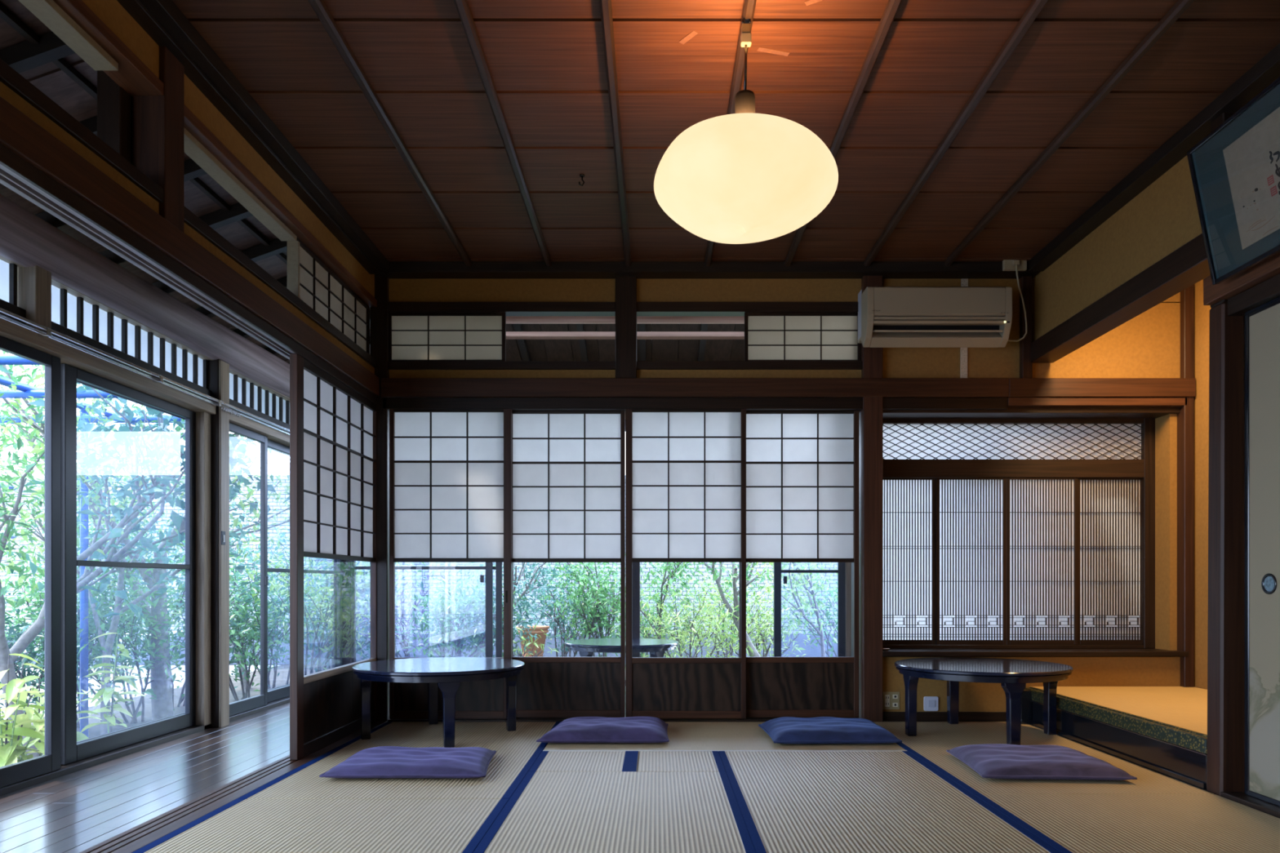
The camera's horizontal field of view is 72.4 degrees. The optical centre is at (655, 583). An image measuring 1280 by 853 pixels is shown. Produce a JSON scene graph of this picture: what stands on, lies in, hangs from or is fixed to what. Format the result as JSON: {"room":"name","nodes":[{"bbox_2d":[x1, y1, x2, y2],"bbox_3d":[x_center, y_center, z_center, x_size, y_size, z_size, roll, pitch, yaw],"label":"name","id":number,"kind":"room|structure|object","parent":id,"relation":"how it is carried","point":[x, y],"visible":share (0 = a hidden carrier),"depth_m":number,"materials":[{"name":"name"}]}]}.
{"room":"japanese tatami room","nodes":[
{"label":"japanese tatami room","id":0,"kind":"room"},
{"bbox_2d":[0,194,289,795],"bbox_3d":[-2.446,-0.115,2.800,0.227,2.671,8.602,0,0,0],"label":"window frame","id":1,"kind":"structure","parent":0,"point":[50,278],"depth_m":4.37,"materials":[{"name":"brown wood"}]},
{"bbox_2d":[0,335,60,787],"bbox_3d":[-2.462,-0.083,2.249,0.028,1.690,2.698,0,0,0],"label":"door","id":2,"kind":"structure","parent":1,"relation":"in","point":[28,769],"depth_m":3.54,"materials":[{"name":"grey metal"}]},
{"bbox_2d":[60,363,195,764],"bbox_3d":[-2.500,-0.083,4.211,0.028,1.690,1.062,0,0,0],"label":"door","id":3,"kind":"structure","parent":1,"relation":"in","point":[71,752],"depth_m":3.81,"materials":[{"name":"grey metal"}]},
{"bbox_2d":[76,380,185,743],"bbox_3d":[-2.532,-0.083,4.215,0.016,1.690,1.168,0,0,0],"label":"door","id":4,"kind":"structure","parent":1,"relation":"in","point":[77,381],"depth_m":4.19,"materials":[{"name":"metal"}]},
{"bbox_2d":[0,307,289,435],"bbox_3d":[-2.390,-0.976,2.750,0.042,0.052,8.300,0,0,0],"label":"rail","id":5,"kind":"object","parent":1,"relation":"attached to","point":[44,331],"visible":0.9,"depth_m":3.94,"materials":[{"name":"brown"}]},
{"bbox_2d":[229,422,268,716],"bbox_3d":[-2.455,-0.083,5.209,0.041,1.690,0.612,0,0,0],"label":"door","id":6,"kind":"structure","parent":1,"relation":"in","point":[257,701],"depth_m":5.47,"materials":[{"name":"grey metal"}]},
{"bbox_2d":[267,447,337,690],"bbox_3d":[-2.532,-0.083,6.276,0.016,1.690,1.308,0,0,0],"label":"door","id":7,"kind":"structure","parent":1,"relation":"in","point":[335,560],"depth_m":6.89,"materials":[{"name":"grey metal"}]},
{"bbox_2d":[267,439,342,702],"bbox_3d":[-2.500,-0.083,6.243,0.028,1.690,1.374,0,0,0],"label":"door","id":8,"kind":"structure","parent":1,"relation":"in","point":[279,693],"depth_m":6.51,"materials":[{"name":"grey metal"}]},
{"bbox_2d":[0,702,289,852],"bbox_3d":[-2.050,0.810,2.750,0.820,0.040,8.500,0,0,0],"label":"floor","id":9,"kind":"structure","parent":0,"point":[77,811],"depth_m":3.41,"materials":[{"name":"brown wood"}]},
{"bbox_2d":[0,0,370,364],"bbox_3d":[-2.350,-1.628,3.200,1.500,0.883,9.600,0,0,0],"label":"ceiling","id":10,"kind":"structure","parent":0,"point":[28,46],"depth_m":3.48,"materials":[{"name":"brown wood"}]},
{"bbox_2d":[0,0,388,404],"bbox_3d":[-1.605,-1.516,1.700,0.270,1.028,6.400,0,0,0],"label":"wall","id":11,"kind":"structure","parent":0,"point":[164,93],"depth_m":2.81,"materials":[{"name":"brown wood"}]},
{"bbox_2d":[297,237,369,354],"bbox_3d":[-1.609,-1.400,4.397,0.018,0.296,0.982,0,0,0],"label":"screen","id":12,"kind":"object","parent":11,"relation":"attached to","point":[321,288],"visible":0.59,"depth_m":4.37,"materials":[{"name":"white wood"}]},
{"bbox_2d":[80,721,386,852],"bbox_3d":[-1.578,0.795,1.725,0.150,0.050,6.450,0,0,0],"label":"door sill","id":13,"kind":"structure","parent":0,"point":[130,841],"depth_m":3.04,"materials":[{"name":"brown wood"}]},
{"bbox_2d":[289,353,376,759],"bbox_3d":[-1.579,-0.118,4.351,0.034,1.772,1.082,0,0,0],"label":"screen","id":14,"kind":"object","parent":13,"relation":"on","point":[333,426],"visible":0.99,"depth_m":4.18,"materials":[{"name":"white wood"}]},
{"bbox_2d":[506,315,744,361],"bbox_3d":[0.770,-1.910,6.295,4.860,0.920,2.610,0,0,0],"label":"transom window","id":15,"kind":"structure","parent":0,"point":[528,338],"depth_m":6.44,"materials":[{"name":"brown wood"}]},
{"bbox_2d":[342,560,1043,729],"bbox_3d":[0.335,-0.305,6.060,5.730,3.050,2.020,0,0,0],"label":"wall","id":16,"kind":"structure","parent":0,"point":[347,566],"depth_m":6.97,"materials":[{"name":"brown wood"}]},
{"bbox_2d":[352,560,493,662],"bbox_3d":[-1.890,-0.233,6.979,1.170,1.990,0.047,0,0,0],"label":"door","id":17,"kind":"structure","parent":16,"relation":"in","point":[489,566],"depth_m":6.97,"materials":[{"name":"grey metal"}]},
{"bbox_2d":[493,562,502,657],"bbox_3d":[-1.887,-0.233,7.020,1.305,1.990,0.016,0,0,0],"label":"door","id":18,"kind":"structure","parent":16,"relation":"in","point":[498,567],"depth_m":7.01,"materials":[{"name":"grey metal"}]},
{"bbox_2d":[773,562,844,657],"bbox_3d":[1.228,-0.233,6.979,0.565,1.990,0.047,0,0,0],"label":"door","id":19,"kind":"structure","parent":16,"relation":"in","point":[777,566],"depth_m":6.97,"materials":[{"name":"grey metal"}]},
{"bbox_2d":[172,0,1279,266],"bbox_3d":[0.770,-1.909,1.705,4.860,0.322,6.650,0,0,0],"label":"ceiling","id":20,"kind":"structure","parent":0,"point":[466,131],"depth_m":3.23,"materials":[{"name":"brown wood"}]},
{"bbox_2d":[653,17,838,244],"bbox_3d":[0.273,-1.423,2.715,0.567,0.663,0.581,0,0,27],"label":"pendant lamp","id":21,"kind":"object","parent":20,"relation":"hanging from","point":[744,176],"visible":1,"depth_m":2.54,"materials":[{"name":"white paper"}]},
{"bbox_2d":[756,46,789,56],"bbox_3d":[0.392,-1.776,2.917,0.110,0.001,0.020,0,0,-16],"label":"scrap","id":22,"kind":"object","parent":20,"relation":"attached to","point":[760,49],"visible":1,"depth_m":2.92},
{"bbox_2d":[370,262,1195,725],"bbox_3d":[0.800,-0.605,5.027,4.800,2.850,0.425,0,0,0],"label":"wall","id":23,"kind":"structure","parent":0,"point":[1143,367],"depth_m":4.91,"materials":[{"name":"paint"}]},
{"bbox_2d":[388,312,506,361],"bbox_3d":[-1.181,-1.390,4.939,0.664,0.280,0.018,0,0,0],"label":"screen","id":24,"kind":"object","parent":23,"relation":"on","point":[412,336],"visible":1,"depth_m":4.94,"materials":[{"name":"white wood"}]},
{"bbox_2d":[387,717,858,721],"bbox_3d":[-0.172,0.790,4.957,2.655,0.060,0.145,0,0,0],"label":"door sill","id":25,"kind":"structure","parent":23,"relation":"attached to","point":[517,719],"depth_m":4.88,"materials":[{"name":"brown wood"}]},
{"bbox_2d":[389,408,511,719],"bbox_3d":[-1.154,-0.113,4.918,0.683,1.739,0.031,0,0,0],"label":"screen","id":26,"kind":"object","parent":25,"relation":"on","point":[451,469],"visible":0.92,"depth_m":4.92,"materials":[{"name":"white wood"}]},
{"bbox_2d":[511,410,625,717],"bbox_3d":[-0.515,-0.113,4.963,0.681,1.739,0.030,0,0,0],"label":"screen","id":27,"kind":"object","parent":25,"relation":"on","point":[568,467],"visible":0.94,"depth_m":4.97,"materials":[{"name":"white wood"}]},
{"bbox_2d":[625,408,746,719],"bbox_3d":[0.168,-0.113,4.918,0.677,1.739,0.030,0,0,0],"label":"screen","id":28,"kind":"object","parent":25,"relation":"on","point":[686,468],"visible":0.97,"depth_m":4.92,"materials":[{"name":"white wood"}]},
{"bbox_2d":[738,410,859,717],"bbox_3d":[0.812,-0.113,4.963,0.677,1.739,0.030,0,0,0],"label":"screen","id":29,"kind":"object","parent":25,"relation":"on","point":[802,467],"visible":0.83,"depth_m":4.97,"materials":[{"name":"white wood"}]},
{"bbox_2d":[744,312,861,361],"bbox_3d":[0.829,-1.390,4.939,0.658,0.280,0.018,0,0,0],"label":"screen","id":30,"kind":"object","parent":23,"relation":"attached to","point":[768,336],"visible":0.97,"depth_m":4.94,"materials":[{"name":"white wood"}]},
{"bbox_2d":[882,692,899,709],"bbox_3d":[1.326,0.658,4.926,0.093,0.098,0.009,0,0,0],"label":"wall socket","id":31,"kind":"object","parent":23,"relation":"attached to","point":[891,700],"visible":1,"depth_m":4.93,"materials":[{"name":"brown plastic"}]},
{"bbox_2d":[923,696,938,711],"bbox_3d":[1.549,0.676,4.923,0.082,0.082,0.014,0,0,0],"label":"wall switch","id":32,"kind":"object","parent":23,"relation":"attached to","point":[930,703],"visible":1,"depth_m":4.92,"materials":[{"name":"grey plastic"}]},
{"bbox_2d":[857,286,1012,347],"bbox_3d":[1.527,-1.464,4.814,0.780,0.332,0.229,0,0,0],"label":"air conditioner","id":33,"kind":"object","parent":23,"relation":"attached to","point":[889,317],"visible":1,"depth_m":4.71,"materials":[{"name":"beige plastic"}]},
{"bbox_2d":[857,289,862,340],"bbox_3d":[1.138,-1.500,4.880,0.002,0.260,0.080,0,0,0],"label":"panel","id":34,"kind":"object","parent":33,"relation":"attached to","point":[860,295],"depth_m":4.87,"materials":[{"name":"grey plastic"}]},
{"bbox_2d":[869,332,1002,347],"bbox_3d":[1.527,-1.340,4.838,0.708,0.084,0.180,0,0,0],"label":"vent","id":35,"kind":"object","parent":33,"relation":"on","point":[877,340],"depth_m":4.77,"materials":[{"name":"beige plastic"}]},
{"bbox_2d":[960,278,968,377],"bbox_3d":[1.736,-1.434,4.925,0.042,0.568,0.010,0,0,0],"label":"strip","id":36,"kind":"object","parent":23,"relation":"attached to","point":[964,282],"visible":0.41,"depth_m":4.92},
{"bbox_2d":[1002,259,1026,271],"bbox_3d":[1.970,-1.755,4.802,0.127,0.069,0.024,0,0,0],"label":"wall socket","id":37,"kind":"object","parent":23,"relation":"attached to","point":[1006,264],"visible":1,"depth_m":4.79,"materials":[{"name":"beige plastic"}]},
{"bbox_2d":[1008,260,1026,342],"bbox_3d":[1.980,-1.552,4.808,0.132,0.426,0.093,0,0,0],"label":"power cable","id":38,"kind":"object","parent":37,"relation":"attached to","point":[1015,263],"visible":0.91,"depth_m":4.79,"materials":[{"name":"beige plastic"}]},
{"bbox_2d":[882,418,1155,648],"bbox_3d":[2.079,-0.327,5.138,1.694,1.407,0.064,0,0,0],"label":"window","id":39,"kind":"structure","parent":23,"relation":"in","point":[913,448],"depth_m":5.12,"materials":[{"name":"brown wood"}]},
{"bbox_2d":[882,478,935,644],"bbox_3d":[1.435,-0.132,5.134,0.422,0.979,0.012,0,0,0],"label":"screen","id":40,"kind":"object","parent":39,"relation":"attached to","point":[908,504],"visible":0.69,"depth_m":5.14,"materials":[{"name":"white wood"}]},
{"bbox_2d":[935,477,1006,644],"bbox_3d":[1.846,-0.132,5.122,0.410,0.979,0.012,0,0,0],"label":"screen","id":41,"kind":"object","parent":39,"relation":"attached to","point":[971,513],"visible":1,"depth_m":5.12,"materials":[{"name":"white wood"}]},
{"bbox_2d":[1006,477,1077,644],"bbox_3d":[2.260,-0.132,5.122,0.416,0.979,0.012,0,0,0],"label":"screen","id":42,"kind":"object","parent":39,"relation":"attached to","point":[1042,513],"visible":1,"depth_m":5.12,"materials":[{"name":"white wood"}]},
{"bbox_2d":[1077,478,1142,644],"bbox_3d":[2.672,-0.132,5.134,0.418,0.979,0.012,0,0,0],"label":"screen","id":43,"kind":"object","parent":39,"relation":"attached to","point":[1109,546],"visible":1,"depth_m":5.13,"materials":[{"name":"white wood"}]},
{"bbox_2d":[882,720,1206,791],"bbox_3d":[0.800,0.820,1.725,4.800,0.100,6.450,0,0,0],"label":"floor","id":44,"kind":"structure","parent":0,"point":[882,721],"depth_m":4.91,"materials":[{"name":"brown wood"}]},
{"bbox_2d":[132,798,509,852],"bbox_3d":[-1.012,0.794,2.252,0.975,0.051,1.761,0,0,0],"label":"mat","id":45,"kind":"object","parent":44,"relation":"on","point":[242,825],"visible":0.86,"depth_m":2.76,"materials":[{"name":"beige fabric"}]},
{"bbox_2d":[238,721,561,799],"bbox_3d":[-1.012,0.794,4.010,0.975,0.051,1.747,0,0,0],"label":"mat","id":46,"kind":"object","parent":44,"relation":"on","point":[517,751],"visible":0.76,"depth_m":3.60,"materials":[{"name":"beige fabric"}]},
{"bbox_2d":[319,746,496,778],"bbox_3d":[-0.990,0.734,3.645,0.657,0.063,0.519,0,0,0],"label":"floor cushion","id":47,"kind":"object","parent":46,"relation":"on","point":[382,762],"visible":1,"depth_m":3.48,"materials":[{"name":"purple fabric"}]},
{"bbox_2d":[352,657,524,747],"bbox_3d":[-1.100,0.590,4.465,0.850,0.360,0.850,0,0,-20],"label":"round table","id":48,"kind":"object","parent":46,"relation":"on","point":[446,673],"visible":1,"depth_m":4.29,"materials":[{"name":"paint"}]},
{"bbox_2d":[528,751,639,771],"bbox_3d":[-0.300,0.794,3.808,0.446,0.051,0.430,0,0,0],"label":"mat","id":49,"kind":"object","parent":44,"relation":"on","point":[627,761],"visible":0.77,"depth_m":3.78,"materials":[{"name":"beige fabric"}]},
{"bbox_2d":[473,771,755,852],"bbox_3d":[-0.118,0.794,2.925,0.810,0.051,1.328,0,0,0],"label":"mat","id":50,"kind":"object","parent":44,"relation":"on","point":[548,811],"visible":1,"depth_m":2.90,"materials":[{"name":"beige wicker"}]},
{"bbox_2d":[637,751,725,771],"bbox_3d":[0.106,0.794,3.808,0.361,0.051,0.430,0,0,0],"label":"mat","id":51,"kind":"object","parent":44,"relation":"on","point":[648,761],"visible":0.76,"depth_m":3.78,"materials":[{"name":"beige wicker"}]},
{"bbox_2d":[542,721,906,752],"bbox_3d":[0.319,0.794,4.456,1.683,0.051,0.855,0,0,0],"label":"mat","id":52,"kind":"object","parent":44,"relation":"on","point":[683,736],"visible":0.37,"depth_m":4.18,"materials":[{"name":"beige wicker"}]},
{"bbox_2d":[536,716,669,742],"bbox_3d":[-0.252,0.725,4.410,0.636,0.083,0.508,0,0,0],"label":"floor cushion","id":53,"kind":"object","parent":52,"relation":"on","point":[580,729],"visible":1,"depth_m":4.21,"materials":[{"name":"purple fabric"}]},
{"bbox_2d":[758,716,902,743],"bbox_3d":[0.855,0.725,4.388,0.628,0.083,0.525,0,0,0],"label":"floor cushion","id":54,"kind":"object","parent":52,"relation":"on","point":[786,730],"visible":1,"depth_m":4.19,"materials":[{"name":"blue fabric"}]},
{"bbox_2d":[718,751,1061,852],"bbox_3d":[0.724,0.794,3.142,0.873,0.051,1.762,0,0,0],"label":"mat","id":55,"kind":"object","parent":44,"relation":"on","point":[788,802],"visible":0.86,"depth_m":2.98,"materials":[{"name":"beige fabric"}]},
{"bbox_2d":[873,721,1213,794],"bbox_3d":[1.605,0.794,4.043,0.888,0.051,1.680,0,0,0],"label":"mat","id":56,"kind":"object","parent":44,"relation":"on","point":[932,740],"visible":0.39,"depth_m":3.73,"materials":[{"name":"beige wicker"}]},
{"bbox_2d":[894,657,1073,745],"bbox_3d":[1.655,0.590,4.455,0.850,0.360,0.850,0,0,-3],"label":"round table","id":57,"kind":"object","parent":56,"relation":"on","point":[1013,675],"visible":0.98,"depth_m":4.29,"materials":[{"name":"blue paint"}]},
{"bbox_2d":[946,743,1137,780],"bbox_3d":[1.570,0.732,3.653,0.583,0.068,0.566,0,0,3],"label":"floor cushion","id":58,"kind":"object","parent":56,"relation":"on","point":[989,761],"visible":1,"depth_m":3.47,"materials":[{"name":"purple fabric"}]},
{"bbox_2d":[1021,686,1207,789],"bbox_3d":[2.507,0.673,4.075,1.015,0.194,1.700,0,0,0],"label":"platform","id":59,"kind":"object","parent":44,"relation":"on","point":[1162,730],"visible":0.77,"depth_m":4.00,"materials":[{"name":"black paint"}]},
{"bbox_2d":[973,794,1279,852],"bbox_3d":[1.605,0.794,2.320,0.888,0.051,1.758,0,0,0],"label":"mat","id":60,"kind":"object","parent":44,"relation":"on","point":[1068,823],"visible":0.79,"depth_m":2.83,"materials":[{"name":"beige wicker"}]},
{"bbox_2d":[1206,112,1244,795],"bbox_3d":[2.107,-0.475,3.230,0.097,2.550,0.090,0,0,0],"label":"post","id":61,"kind":"object","parent":44,"relation":"on","point":[1226,482],"visible":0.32,"depth_m":3.19,"materials":[{"name":"red wood"}]},
{"bbox_2d":[1031,155,1244,689],"bbox_3d":[2.607,-0.605,4.050,1.025,2.850,1.900,0,0,0],"label":"wall","id":62,"kind":"structure","parent":0,"point":[1152,249],"depth_m":4.23,"materials":[{"name":"paint"}]},
{"bbox_2d":[1027,43,1279,818],"bbox_3d":[2.170,-0.605,1.657,0.260,2.850,6.314,0,0,0],"label":"wall","id":63,"kind":"structure","parent":0,"point":[1259,284],"depth_m":3.21,"materials":[{"name":"paint"}]},
{"bbox_2d":[1186,76,1279,284],"bbox_3d":[1.937,-1.297,2.475,0.116,0.476,1.250,0,0,0],"label":"framed picture","id":64,"kind":"object","parent":63,"relation":"attached to","point":[1235,168],"visible":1,"depth_m":2.89,"materials":[{"name":"black paint"}]},
{"bbox_2d":[1244,296,1279,806],"bbox_3d":[2.123,-0.110,2.640,0.025,1.729,1.000,0,0,0],"label":"door","id":65,"kind":"structure","parent":63,"relation":"in","point":[1262,322],"depth_m":3.05,"materials":[{"name":"paper"}]},
{"bbox_3d":[0.025,0.810,6.005,3.350,0.040,1.950,0,0,0],"label":"floor","id":66,"kind":"structure","parent":0,"visible":0},
{"bbox_2d":[564,638,679,657],"bbox_3d":[-0.255,0.610,6.500,0.850,0.360,0.850,0,0,42],"label":"round table","id":67,"kind":"object","parent":66,"relation":"on","point":[585,647],"visible":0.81,"depth_m":6.23,"materials":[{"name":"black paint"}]},
{"label":"outside","id":68,"kind":"structure","parent":0,"visible":0},
{"bbox_2d":[0,664,283,719],"bbox_3d":[-22.660,1.205,10.000,34.680,0.090,60.000,0,0,0],"label":"street","id":69,"kind":"structure","parent":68,"point":[175,670],"depth_m":10.34,"materials":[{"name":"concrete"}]},
{"bbox_2d":[0,452,44,475],"bbox_3d":[-17.490,-1.040,12.000,3.020,4.380,24.000,0,0,0],"label":"building","id":70,"kind":"structure","parent":69,"relation":"on","point":[5,456],"depth_m":21.75,"materials":[{"name":"grey"}]},
{"bbox_2d":[1,577,185,690],"bbox_3d":[-6.505,0.540,7.200,0.070,1.220,10.400,0,0,0],"label":"railing","id":71,"kind":"object","parent":69,"relation":"on","point":[27,580],"visible":0.04,"depth_m":9.04,"materials":[{"name":"blue metal"}]},
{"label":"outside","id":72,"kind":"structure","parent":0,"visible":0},
{"bbox_2d":[4,664,332,759],"bbox_3d":[-0.150,1.200,4.800,10.300,0.100,15.600,0,0,0],"label":"ground","id":73,"kind":"structure","parent":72,"point":[93,731],"depth_m":8.61,"materials":[{"name":"soil"}]},
{"bbox_2d":[0,653,44,767],"bbox_3d":[-3.235,0.744,4.342,0.602,0.814,0.581,0,0,0],"label":"plant","id":74,"kind":"object","parent":73,"relation":"on","point":[13,733],"visible":0.7,"depth_m":4.26,"materials":[{"name":"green plant"}]},
{"bbox_2d":[0,675,101,759],"bbox_3d":[-3.305,0.821,4.765,0.591,0.660,0.517,0,0,0],"label":"plant","id":75,"kind":"object","parent":73,"relation":"on","point":[39,744],"visible":0.27,"depth_m":4.73,"materials":[{"name":"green plant"}]},
{"bbox_2d":[0,568,115,743],"bbox_3d":[-4.484,0.515,6.252,1.292,1.289,1.394,0,0,0],"label":"shrub","id":76,"kind":"object","parent":73,"relation":"on","point":[30,647],"visible":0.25,"depth_m":6.19,"materials":[{"name":"green plant"}]},
{"bbox_2d":[0,371,118,757],"bbox_3d":[-4.263,-0.530,4.990,2.200,3.394,2.107,0,0,0],"label":"tree","id":77,"kind":"object","parent":73,"relation":"on","point":[4,648],"visible":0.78,"depth_m":5.07,"materials":[{"name":"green plant"}]},
{"bbox_2d":[1,551,177,728],"bbox_3d":[-4.587,0.399,6.966,1.401,1.509,1.710,0,0,-40],"label":"shrub","id":78,"kind":"object","parent":73,"relation":"on","point":[26,589],"visible":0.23,"depth_m":6.88,"materials":[{"name":"green plant"}]},
{"bbox_2d":[0,355,181,737],"bbox_3d":[-4.227,-0.099,5.400,2.010,2.498,3.600,0,0,0],"label":"pergola","id":79,"kind":"object","parent":73,"relation":"on","point":[24,391],"visible":0.24,"depth_m":6.48,"materials":[{"name":"blue metal"}]},
{"bbox_2d":[80,632,145,733],"bbox_3d":[-3.426,0.727,5.515,0.370,0.846,0.356,0,0,-27],"label":"plant","id":80,"kind":"object","parent":73,"relation":"on","point":[108,693],"visible":0.94,"depth_m":5.50,"materials":[{"name":"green plant"}]},
{"bbox_2d":[0,515,282,724],"bbox_3d":[-4.350,0.269,7.161,1.985,1.903,1.991,0,0,0],"label":"shrub","id":81,"kind":"object","parent":73,"relation":"on","point":[146,646],"visible":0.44,"depth_m":7.04,"materials":[{"name":"green plant"}]},
{"bbox_2d":[0,351,287,720],"bbox_3d":[-4.606,-0.639,6.817,2.729,3.590,2.652,0,0,15],"label":"tree","id":82,"kind":"object","parent":73,"relation":"on","point":[162,707],"visible":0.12,"depth_m":7.25,"materials":[{"name":"green plant"}]},
{"bbox_2d":[0,364,289,662],"bbox_3d":[-3.693,-0.440,6.103,2.033,3.211,2.415,0,0,0],"label":"tree","id":83,"kind":"object","parent":73,"relation":"on","point":[126,431],"visible":0.64,"depth_m":5.85,"materials":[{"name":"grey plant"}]},
{"bbox_2d":[23,424,277,688],"bbox_3d":[-5.028,-0.396,9.265,2.504,3.110,2.232,0,0,0],"label":"tree","id":84,"kind":"object","parent":73,"relation":"on","point":[231,544],"visible":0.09,"depth_m":9.16,"materials":[{"name":"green plant"}]},
{"bbox_2d":[0,367,314,735],"bbox_3d":[-3.857,-0.354,7.001,2.394,3.016,3.306,0,0,31],"label":"tree","id":85,"kind":"object","parent":73,"relation":"on","point":[108,645],"visible":0.26,"depth_m":6.49,"materials":[{"name":"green plant"}]},
{"bbox_2d":[38,502,333,708],"bbox_3d":[-4.371,0.113,8.409,2.500,2.087,2.262,0,0,0],"label":"shrub","id":86,"kind":"object","parent":73,"relation":"on","point":[246,600],"visible":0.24,"depth_m":8.17,"materials":[{"name":"green plant"}]},
{"bbox_2d":[143,526,333,701],"bbox_3d":[-3.945,0.335,8.502,1.806,1.780,1.530,0,0,-40],"label":"shrub","id":87,"kind":"object","parent":73,"relation":"on","point":[252,655],"visible":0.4,"depth_m":8.43,"materials":[{"name":"green plant"}]},
{"bbox_2d":[173,485,401,688],"bbox_3d":[-4.125,-0.048,9.561,2.532,2.432,2.103,0,0,13],"label":"shrub","id":88,"kind":"object","parent":73,"relation":"on","point":[275,668],"visible":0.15,"depth_m":9.56,"materials":[{"name":"green plant"}]},
{"bbox_2d":[229,512,426,675],"bbox_3d":[-3.037,0.239,8.563,1.675,1.833,2.107,0,0,0],"label":"shrub","id":89,"kind":"object","parent":73,"relation":"on","point":[330,591],"visible":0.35,"depth_m":8.18,"materials":[{"name":"green plant"}]},
{"bbox_2d":[271,559,449,672],"bbox_3d":[-3.382,0.268,9.197,2.299,1.865,1.907,0,0,0],"label":"shrub","id":90,"kind":"object","parent":73,"relation":"on","point":[362,637],"visible":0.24,"depth_m":9.10,"materials":[{"name":"green plant"}]},
{"bbox_2d":[320,564,457,657],"bbox_3d":[-2.965,0.402,9.723,1.586,1.507,1.355,0,0,0],"label":"shrub","id":91,"kind":"object","parent":73,"relation":"on","point":[405,651],"visible":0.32,"depth_m":9.76,"materials":[{"name":"green plant"}]},
{"bbox_2d":[0,475,837,664],"bbox_3d":[-3.250,-0.200,12.575,14.500,2.700,0.210,0,0,0],"label":"bushes","id":92,"kind":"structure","parent":73,"relation":"on","point":[816,651],"depth_m":12.49,"materials":[{"name":"grey"}]},
{"bbox_2d":[395,562,542,657],"bbox_3d":[-2.041,0.401,9.211,1.765,1.508,1.423,0,0,0],"label":"shrub","id":93,"kind":"object","parent":73,"relation":"on","point":[445,625],"visible":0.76,"depth_m":9.08,"materials":[{"name":"green plant"}]},
{"bbox_2d":[451,562,577,657],"bbox_3d":[-1.506,0.275,9.163,1.314,1.792,1.238,0,0,-41],"label":"shrub","id":94,"kind":"object","parent":73,"relation":"on","point":[526,605],"visible":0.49,"depth_m":9.13,"materials":[{"name":"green plant"}]},
{"bbox_2d":[502,618,558,657],"bbox_3d":[-1.375,0.755,8.858,0.762,0.805,0.725,0,0,0],"label":"shrub","id":95,"kind":"object","parent":73,"relation":"on","point":[519,655],"visible":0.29,"depth_m":8.83,"materials":[{"name":"green plant"}]},
{"bbox_2d":[516,625,549,657],"bbox_3d":[-1.393,0.815,9.900,0.376,0.669,0.376,0,0,0],"label":"planter","id":96,"kind":"object","parent":73,"relation":"on","point":[537,630],"visible":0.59,"depth_m":9.78,"materials":[{"name":"ceramic"}]},
{"bbox_2d":[494,562,656,657],"bbox_3d":[-0.998,0.255,10.264,1.564,1.798,1.480,0,0,-39],"label":"shrub","id":97,"kind":"object","parent":73,"relation":"on","point":[558,621],"visible":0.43,"depth_m":10.21,"materials":[{"name":"green plant"}]},
{"bbox_2d":[533,562,642,657],"bbox_3d":[-0.810,0.071,9.840,1.324,2.158,1.411,0,0,0],"label":"tree","id":98,"kind":"object","parent":73,"relation":"on","point":[589,565],"visible":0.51,"depth_m":9.78,"materials":[{"name":"green plant"}]},
{"bbox_2d":[538,562,654,657],"bbox_3d":[-0.550,0.404,9.689,1.130,1.501,1.558,0,0,41],"label":"shrub","id":99,"kind":"object","parent":73,"relation":"on","point":[581,592],"visible":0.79,"depth_m":9.54,"materials":[{"name":"green plant"}]},
{"bbox_2d":[577,568,708,657],"bbox_3d":[-0.171,0.521,10.576,1.536,1.419,1.714,0,0,20],"label":"shrub","id":100,"kind":"object","parent":73,"relation":"on","point":[655,627],"visible":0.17,"depth_m":10.36,"materials":[{"name":"green plant"}]},
{"bbox_2d":[640,562,715,639],"bbox_3d":[0.194,0.078,9.834,1.126,2.146,1.356,0,0,0],"label":"tree","id":101,"kind":"object","parent":73,"relation":"on","point":[665,567],"visible":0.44,"depth_m":9.76,"materials":[{"name":"green plant"}]},
{"bbox_2d":[601,562,759,657],"bbox_3d":[0.178,0.362,9.423,1.650,1.782,1.817,0,0,-23],"label":"shrub","id":102,"kind":"object","parent":73,"relation":"on","point":[699,633],"visible":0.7,"depth_m":9.31,"materials":[{"name":"green plant"}]},
{"bbox_2d":[644,564,802,657],"bbox_3d":[0.817,0.373,10.421,1.774,1.569,1.829,0,0,-43],"label":"shrub","id":103,"kind":"object","parent":73,"relation":"on","point":[751,618],"visible":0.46,"depth_m":10.36,"materials":[{"name":"green plant"}]},
{"bbox_2d":[668,562,792,657],"bbox_3d":[0.777,-0.005,9.445,1.368,2.355,1.620,0,0,-43],"label":"tree","id":104,"kind":"object","parent":73,"relation":"on","point":[735,577],"visible":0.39,"depth_m":9.36,"materials":[{"name":"green plant"}]},
{"bbox_2d":[702,579,820,657],"bbox_3d":[1.288,0.572,10.562,1.419,1.267,1.464,0,0,0],"label":"shrub","id":105,"kind":"object","parent":73,"relation":"on","point":[766,651],"visible":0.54,"depth_m":10.51,"materials":[{"name":"green plant"}]},
{"bbox_2d":[734,562,837,657],"bbox_3d":[1.411,0.183,9.180,1.166,1.944,1.823,0,0,0],"label":"tree","id":106,"kind":"object","parent":73,"relation":"on","point":[800,607],"visible":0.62,"depth_m":8.91,"materials":[{"name":"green plant"}]},
{"bbox_2d":[773,562,837,657],"bbox_3d":[2.252,0.418,10.505,1.646,1.487,1.698,0,0,-25],"label":"shrub","id":107,"kind":"object","parent":73,"relation":"on","point":[828,613],"visible":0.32,"depth_m":10.56,"materials":[{"name":"green plant"}]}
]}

